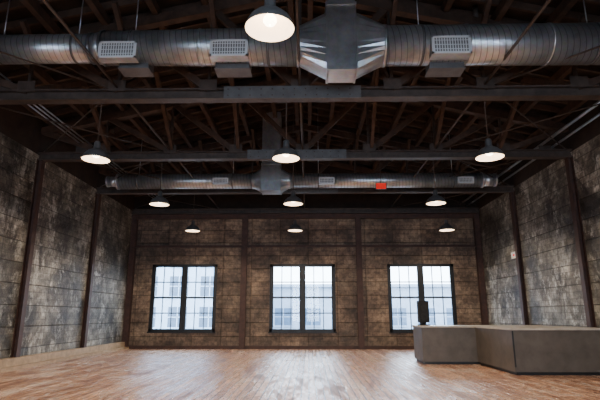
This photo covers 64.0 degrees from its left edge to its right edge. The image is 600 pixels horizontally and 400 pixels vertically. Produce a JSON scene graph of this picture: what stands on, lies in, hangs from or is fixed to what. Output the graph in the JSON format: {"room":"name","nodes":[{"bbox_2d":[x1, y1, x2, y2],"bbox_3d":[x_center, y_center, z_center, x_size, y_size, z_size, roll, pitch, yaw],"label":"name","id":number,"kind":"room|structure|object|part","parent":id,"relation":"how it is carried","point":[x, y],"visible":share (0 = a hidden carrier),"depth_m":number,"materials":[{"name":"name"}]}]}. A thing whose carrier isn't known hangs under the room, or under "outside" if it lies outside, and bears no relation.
{"room":"empty industrial loft","nodes":[
{"label":"empty industrial loft","id":0,"kind":"room"},
{"bbox_2d":[0,104,134,358],"bbox_3d":[-8.543,-0.185,9.403,0.300,7.750,28.500,0,-14,1],"label":"wall","id":1,"kind":"structure","parent":0,"point":[59,270],"depth_m":16.19,"materials":[{"name":"grey concrete"}]},
{"bbox_2d":[0,342,128,372],"bbox_3d":[-8.242,3.426,8.531,0.300,0.320,27.900,0,-14,1],"label":"baseboard","id":2,"kind":"structure","parent":1,"relation":"attached to","point":[6,364],"depth_m":15.78,"materials":[{"name":"brown wood"}]},
{"bbox_2d":[0,0,599,208],"bbox_3d":[-0.019,-4.283,10.234,16.789,3.088,27.900,0,-14,1],"label":"ceiling beams","id":3,"kind":"structure","parent":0,"point":[562,11],"depth_m":14.93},
{"bbox_2d":[0,73,156,197],"bbox_3d":[-6.993,-2.933,10.036,0.500,0.350,27.700,0,-14,1],"label":"conduit","id":4,"kind":"object","parent":3,"relation":"attached to","point":[78,149],"visible":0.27,"depth_m":14.17,"materials":[{"name":"metal"}]},
{"bbox_2d":[459,100,599,206],"bbox_3d":[7.655,-2.941,9.774,0.500,0.243,27.700,0,-14,1],"label":"pipes","id":5,"kind":"object","parent":3,"relation":"hanging from","point":[540,146],"visible":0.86,"depth_m":14.71,"materials":[{"name":"metal"}]},
{"bbox_2d":[0,349,599,399],"bbox_3d":[-0.019,3.646,8.331,17.350,0.200,28.500,0,-14,1],"label":"floor","id":6,"kind":"structure","parent":0,"point":[127,374],"depth_m":11.52,"materials":[{"name":"brown wood"}]},
{"bbox_2d":[10,160,44,357],"bbox_3d":[-8.222,1.806,14.525,0.150,6.270,0.240,0,-14,1],"label":"steel column","id":7,"kind":"structure","parent":6,"relation":"on","point":[40,165],"depth_m":14.48,"materials":[{"name":"brown metal"}]},
{"bbox_2d":[80,193,101,347],"bbox_3d":[-8.147,2.809,18.706,0.150,6.270,0.240,0,-14,1],"label":"steel column","id":8,"kind":"structure","parent":6,"relation":"on","point":[86,314],"depth_m":18.68,"materials":[{"name":"brown metal"}]},
{"bbox_2d":[122,215,138,346],"bbox_3d":[-8.011,3.774,22.679,0.260,6.250,0.220,0,-14,1],"label":"steel column","id":9,"kind":"structure","parent":6,"relation":"on","point":[134,226],"depth_m":22.60,"materials":[{"name":"brown metal"}]},
{"bbox_2d":[239,214,247,348],"bbox_3d":[-2.652,3.752,22.588,0.260,6.250,0.220,0,-14,1],"label":"steel column","id":10,"kind":"structure","parent":6,"relation":"on","point":[243,284],"depth_m":22.46,"materials":[{"name":"brown metal"}]},
{"bbox_2d":[355,214,364,348],"bbox_3d":[2.797,3.729,22.496,0.260,6.250,0.220,0,-14,1],"label":"steel column","id":11,"kind":"structure","parent":6,"relation":"on","point":[360,307],"depth_m":22.36,"materials":[{"name":"brown metal"}]},
{"bbox_2d":[472,213,488,324],"bbox_3d":[8.457,3.707,22.399,0.260,6.250,0.220,0,-14,1],"label":"steel column","id":12,"kind":"structure","parent":6,"relation":"on","point":[476,221],"depth_m":22.43,"materials":[{"name":"brown metal"}]},
{"bbox_2d":[412,325,599,374],"bbox_3d":[6.019,4.402,14.418,4.370,1.170,4.160,0,-14,1],"label":"counter","id":13,"kind":"object","parent":6,"relation":"on","point":[513,349],"depth_m":12.73,"materials":[{"name":"grey concrete"}]},
{"bbox_2d":[417,301,429,325],"bbox_3d":[4.129,3.790,16.085,0.360,0.800,0.290,0,-14,1],"label":"computer monitor","id":14,"kind":"object","parent":13,"relation":"on","point":[422,306],"visible":1,"depth_m":15.98,"materials":[{"name":"black plastic"}]},
{"bbox_2d":[509,192,528,324],"bbox_3d":[8.450,2.742,18.424,0.150,6.270,0.240,0,-14,1],"label":"steel column","id":15,"kind":"structure","parent":6,"relation":"on","point":[520,273],"depth_m":18.48,"materials":[{"name":"brown metal"}]},
{"bbox_2d":[564,157,596,327],"bbox_3d":[8.375,1.738,14.244,0.150,6.270,0.240,0,-14,1],"label":"steel column","id":16,"kind":"structure","parent":6,"relation":"on","point":[569,163],"depth_m":14.31,"materials":[{"name":"brown metal"}]},
{"bbox_2d":[0,0,599,173],"bbox_3d":[-0.019,-4.960,10.397,17.350,2.000,28.500,0,-14,1],"label":"ceiling","id":17,"kind":"structure","parent":0,"point":[61,5],"depth_m":13.44,"materials":[{"name":"brown wood"}]},
{"bbox_2d":[81,14,112,163],"bbox_3d":[-4.591,-2.697,11.221,0.610,3.685,0.610,0,-14,1],"label":"pendant lamp","id":18,"kind":"object","parent":17,"relation":"hanging from","point":[96,155],"visible":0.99,"depth_m":10.85,"materials":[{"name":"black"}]},
{"bbox_3d":[-4.591,-1.120,10.843,0.610,0.440,0.610,0,-13,1],"label":"lamp shade","id":19,"kind":"part","parent":18,"relation":"part of","materials":[{"name":"black metal"}]},
{"bbox_3d":[-4.591,-2.906,11.272,0.120,3.255,0.120,0,-13,1],"label":"stem","id":20,"kind":"part","parent":18,"relation":"part of","materials":[{"name":"metal"}]},
{"bbox_2d":[149,126,168,206],"bbox_3d":[-4.443,-1.655,15.597,0.610,3.700,0.610,0,-14,1],"label":"pendant lamp","id":21,"kind":"object","parent":17,"relation":"hanging from","point":[160,201],"visible":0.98,"depth_m":15.19,"materials":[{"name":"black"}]},
{"bbox_3d":[-4.443,-0.070,15.216,0.610,0.440,0.610,0,-13,1],"label":"lamp shade","id":22,"kind":"part","parent":21,"relation":"part of","materials":[{"name":"black metal"}]},
{"bbox_3d":[-4.443,-1.864,15.647,0.120,3.270,0.120,0,-13,1],"label":"stem","id":23,"kind":"part","parent":21,"relation":"part of","materials":[{"name":"metal"}]},
{"bbox_2d":[185,161,199,231],"bbox_3d":[-4.457,-0.500,20.360,0.610,3.678,0.610,0,-14,1],"label":"pendant lamp","id":24,"kind":"object","parent":17,"relation":"hanging from","point":[192,228],"visible":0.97,"depth_m":19.94,"materials":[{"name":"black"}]},
{"bbox_3d":[-4.457,1.074,19.982,0.610,0.440,0.610,0,-13,1],"label":"lamp shade","id":25,"kind":"part","parent":24,"relation":"part of","materials":[{"name":"black metal"}]},
{"bbox_2d":[245,0,294,41],"bbox_3d":[-0.369,-4.345,6.398,0.610,4.637,0.610,0,-14,1],"label":"pendant lamp","id":26,"kind":"object","parent":17,"relation":"hanging from","point":[269,22],"visible":1,"depth_m":5.98,"materials":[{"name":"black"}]},
{"bbox_3d":[-0.369,-2.229,5.890,0.170,0.185,0.170,0,-13,1],"label":"bulb","id":27,"kind":"part","parent":26,"relation":"part of","materials":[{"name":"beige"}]},
{"bbox_2d":[272,1,299,162],"bbox_3d":[-0.312,-3.175,11.259,0.610,4.630,0.610,0,-14,1],"label":"pendant lamp","id":28,"kind":"object","parent":17,"relation":"hanging from","point":[285,154],"visible":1,"depth_m":10.81,"materials":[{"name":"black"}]},
{"bbox_3d":[-0.312,-1.137,10.770,0.610,0.440,0.610,0,-13,1],"label":"lamp shade","id":29,"kind":"part","parent":28,"relation":"part of","materials":[{"name":"black metal"}]},
{"bbox_3d":[-0.312,-3.384,11.309,0.120,4.200,0.120,0,-13,1],"label":"stem","id":30,"kind":"part","parent":28,"relation":"part of","materials":[{"name":"metal"}]},
{"bbox_2d":[293,102,293,138],"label":"pendant lamp","id":31,"kind":"object","parent":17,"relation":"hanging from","point":[293,102],"depth_m":15.74,"materials":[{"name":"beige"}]},
{"bbox_3d":[-0.213,-2.336,15.684,0.120,4.205,0.120,0,-13,1],"label":"stem","id":32,"kind":"part","parent":31,"relation":"part of","materials":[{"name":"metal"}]},
{"bbox_2d":[284,162,302,205],"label":"pendant lamp","id":33,"kind":"object","parent":17,"relation":"hanging from","point":[293,199],"depth_m":15.12,"materials":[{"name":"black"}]},
{"bbox_3d":[-0.213,-0.087,15.145,0.610,0.440,0.610,0,-13,1],"label":"lamp shade","id":34,"kind":"part","parent":33,"relation":"part of","materials":[{"name":"black metal"}]},
{"bbox_2d":[288,132,302,231],"bbox_3d":[-0.198,-0.975,20.398,0.610,4.619,0.610,0,-14,1],"label":"pendant lamp","id":35,"kind":"object","parent":17,"relation":"hanging from","point":[293,228],"visible":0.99,"depth_m":19.89,"materials":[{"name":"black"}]},
{"bbox_3d":[-0.198,-1.184,20.448,0.120,4.189,0.120,0,-13,1],"label":"stem","id":36,"kind":"part","parent":35,"relation":"part of","materials":[{"name":"metal"}]},
{"bbox_3d":[-0.198,1.057,19.910,0.610,0.440,0.610,0,-13,1],"label":"lamp shade","id":37,"kind":"part","parent":35,"relation":"part of","materials":[{"name":"black metal"}]},
{"bbox_2d":[0,0,599,83],"bbox_3d":[0.057,-4.093,10.220,13.460,3.190,0.917,0,-14,1],"label":"air duct","id":38,"kind":"object","parent":17,"relation":"hanging from","point":[341,44],"visible":0.97,"depth_m":9.71,"materials":[{"name":"grey metal"}]},
{"bbox_2d":[97,41,139,62],"bbox_3d":[-3.667,-2.999,9.741,0.760,0.360,0.237,0,-13,1],"label":"grille","id":39,"kind":"object","parent":38,"relation":"attached to","point":[108,51],"depth_m":9.65,"materials":[{"name":"silver metal"}]},
{"bbox_2d":[209,39,248,61],"bbox_3d":[-1.418,-3.013,9.681,0.760,0.360,0.252,0,-13,1],"label":"grille","id":40,"kind":"object","parent":38,"relation":"attached to","point":[220,50],"depth_m":9.58,"materials":[{"name":"silver metal"}]},
{"bbox_2d":[429,35,472,59],"bbox_3d":[2.991,-3.037,9.581,0.780,0.380,0.270,0,-13,1],"label":"grille","id":41,"kind":"object","parent":38,"relation":"attached to","point":[441,47],"depth_m":9.47,"materials":[{"name":"silver metal"}]},
{"bbox_2d":[105,109,497,194],"bbox_3d":[0.009,-1.956,18.675,14.860,3.424,0.760,0,-14,1],"label":"air duct","id":42,"kind":"object","parent":17,"relation":"hanging from","point":[270,179],"visible":0.94,"depth_m":18.15,"materials":[{"name":"grey metal"}]},
{"bbox_2d":[212,177,228,184],"bbox_3d":[-2.995,-0.697,18.171,0.600,0.260,0.207,0,-13,1],"label":"grille","id":43,"kind":"object","parent":42,"relation":"attached to","point":[215,180],"depth_m":18.09,"materials":[{"name":"silver metal"}]},
{"bbox_2d":[319,177,334,184],"bbox_3d":[1.005,-0.712,18.111,0.600,0.260,0.202,0,-13,1],"label":"grille","id":44,"kind":"object","parent":42,"relation":"attached to","point":[322,180],"depth_m":18.02,"materials":[{"name":"grey metal"}]},
{"bbox_2d":[457,176,473,183],"bbox_3d":[6.204,-0.733,18.022,0.600,0.260,0.202,0,-13,1],"label":"grille","id":45,"kind":"object","parent":42,"relation":"attached to","point":[460,179],"depth_m":17.94,"materials":[{"name":"silver metal"}]},
{"bbox_2d":[375,121,385,189],"bbox_3d":[2.972,-1.858,17.920,0.390,3.020,0.080,0,-14,1],"label":"exit sign","id":46,"kind":"object","parent":17,"relation":"hanging from","point":[379,186],"visible":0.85,"depth_m":17.57,"materials":[{"name":"red plastic"}]},
{"bbox_2d":[426,108,445,205],"bbox_3d":[4.256,-1.728,15.458,0.610,3.778,0.610,0,-14,1],"label":"pendant lamp","id":47,"kind":"object","parent":17,"relation":"hanging from","point":[434,200],"visible":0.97,"depth_m":15.05,"materials":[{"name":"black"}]},
{"bbox_3d":[4.256,-1.937,15.509,0.120,3.348,0.120,0,-13,1],"label":"stem","id":48,"kind":"part","parent":47,"relation":"part of","materials":[{"name":"metal"}]},
{"bbox_3d":[4.256,-0.105,15.069,0.610,0.440,0.610,0,-13,1],"label":"lamp shade","id":49,"kind":"part","parent":47,"relation":"part of","materials":[{"name":"black metal"}]},
{"bbox_2d":[439,160,454,231],"bbox_3d":[6.041,-0.409,20.150,0.610,3.402,0.610,0,-14,1],"label":"pendant lamp","id":50,"kind":"object","parent":17,"relation":"hanging from","point":[446,227],"visible":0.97,"depth_m":19.76,"materials":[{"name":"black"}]},
{"bbox_3d":[6.041,1.032,19.804,0.610,0.440,0.610,0,-13,1],"label":"lamp shade","id":51,"kind":"part","parent":50,"relation":"part of","materials":[{"name":"black metal"}]},
{"bbox_2d":[473,7,478,16],"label":"pendant lamp","id":52,"kind":"object","parent":17,"relation":"hanging from","point":[475,9],"depth_m":11.45,"materials":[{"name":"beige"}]},
{"bbox_3d":[4.207,-2.984,11.132,0.120,3.341,0.120,0,-13,1],"label":"stem","id":53,"kind":"part","parent":52,"relation":"part of","materials":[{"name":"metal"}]},
{"bbox_2d":[475,100,503,161],"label":"pendant lamp","id":54,"kind":"object","parent":17,"relation":"hanging from","point":[488,152],"depth_m":10.68,"materials":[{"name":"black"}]},
{"bbox_3d":[4.207,-1.156,10.693,0.610,0.440,0.610,0,-13,1],"label":"lamp shade","id":55,"kind":"part","parent":54,"relation":"part of","materials":[{"name":"black metal"}]},
{"bbox_2d":[0,0,599,104],"bbox_3d":[0.001,-3.703,11.259,16.803,2.957,0.295,0,-14,1],"label":"roof truss","id":56,"kind":"object","parent":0,"point":[580,87],"depth_m":10.97,"materials":[{"name":"black metal"}]},
{"bbox_2d":[129,161,480,345],"bbox_3d":[0.227,2.172,23.183,16.750,9.600,0.300,0,-14,1],"label":"wall","id":57,"kind":"structure","parent":0,"point":[375,260],"depth_m":22.91,"materials":[{"name":"brown brick"}]},
{"bbox_2d":[147,264,217,332],"bbox_3d":[-5.488,4.620,22.605,3.180,3.170,0.240,0,-14,1],"label":"window","id":58,"kind":"structure","parent":57,"relation":"in","point":[184,282],"depth_m":22.60,"materials":[{"name":"black metal"}]},
{"bbox_2d":[129,346,413,348],"bbox_3d":[0.314,6.729,21.902,16.310,0.140,0.059,0,-14,1],"label":"baseboard","id":59,"kind":"structure","parent":57,"relation":"attached to","point":[130,347],"depth_m":21.90,"materials":[{"name":"brown wood"}]},
{"bbox_2d":[268,264,336,332],"bbox_3d":[0.116,4.597,22.510,3.150,3.170,0.240,0,-14,1],"label":"window","id":60,"kind":"structure","parent":57,"relation":"in","point":[302,282],"depth_m":22.50,"materials":[{"name":"black metal"}]},
{"bbox_2d":[137,213,473,219],"bbox_3d":[0.223,0.801,23.275,16.750,0.210,0.159,0,-14,1],"label":"trim","id":61,"kind":"structure","parent":57,"relation":"attached to","point":[461,215],"depth_m":23.22,"materials":[{"name":"brown wood"}]},
{"bbox_2d":[135,245,475,247],"bbox_3d":[0.224,2.213,22.967,16.750,0.100,0.099,0,-14,1],"label":"trim","id":62,"kind":"structure","parent":57,"relation":"attached to","point":[136,246],"depth_m":22.95,"materials":[{"name":"brown wood"}]},
{"bbox_2d":[387,264,457,332],"bbox_3d":[5.685,4.574,22.416,3.190,3.170,0.240,0,-14,1],"label":"window","id":63,"kind":"structure","parent":57,"relation":"in","point":[420,281],"depth_m":22.48,"materials":[{"name":"black metal"}]},
{"bbox_2d":[37,73,572,161],"bbox_3d":[0.076,-2.699,15.440,16.803,2.957,0.295,0,-14,1],"label":"roof truss","id":64,"kind":"object","parent":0,"point":[511,152],"depth_m":15.20,"materials":[{"name":"black metal"}]},
{"bbox_2d":[96,124,514,194],"bbox_3d":[0.151,-1.695,19.621,16.803,2.957,0.295,0,-14,1],"label":"roof truss","id":65,"kind":"object","parent":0,"point":[351,137],"depth_m":19.41,"materials":[{"name":"black metal"}]},
{"bbox_2d":[131,161,479,214],"bbox_3d":[0.222,-0.763,23.548,16.797,2.937,0.260,0,-14,1],"label":"roof truss","id":66,"kind":"object","parent":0,"point":[449,210],"depth_m":23.20,"materials":[{"name":"black metal"}]},
{"bbox_2d":[476,100,599,327],"bbox_3d":[8.505,-0.254,9.114,0.300,7.750,28.500,0,-14,1],"label":"wall","id":67,"kind":"structure","parent":0,"point":[554,295],"depth_m":16.40,"materials":[{"name":"grey concrete"}]},
{"label":"outside","id":68,"kind":"structure","parent":0,"visible":0},
{"bbox_3d":[1.250,18.608,69.156,120.000,0.300,96.800,0,-14,1],"label":"ground","id":69,"kind":"structure","parent":68,"visible":0},
{"bbox_2d":[153,267,213,328],"bbox_3d":[-14.430,8.226,46.473,21.900,9.300,10.300,0,-14,1],"label":"office building","id":70,"kind":"structure","parent":69,"relation":"on","point":[199,303],"depth_m":41.32,"materials":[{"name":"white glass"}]},
{"bbox_2d":[273,284,452,328],"bbox_3d":[9.956,12.134,53.325,26.400,4.900,10.300,0,-14,1],"label":"warehouse building","id":71,"kind":"structure","parent":69,"relation":"on","point":[314,305],"depth_m":48.73,"materials":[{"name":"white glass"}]}
]}

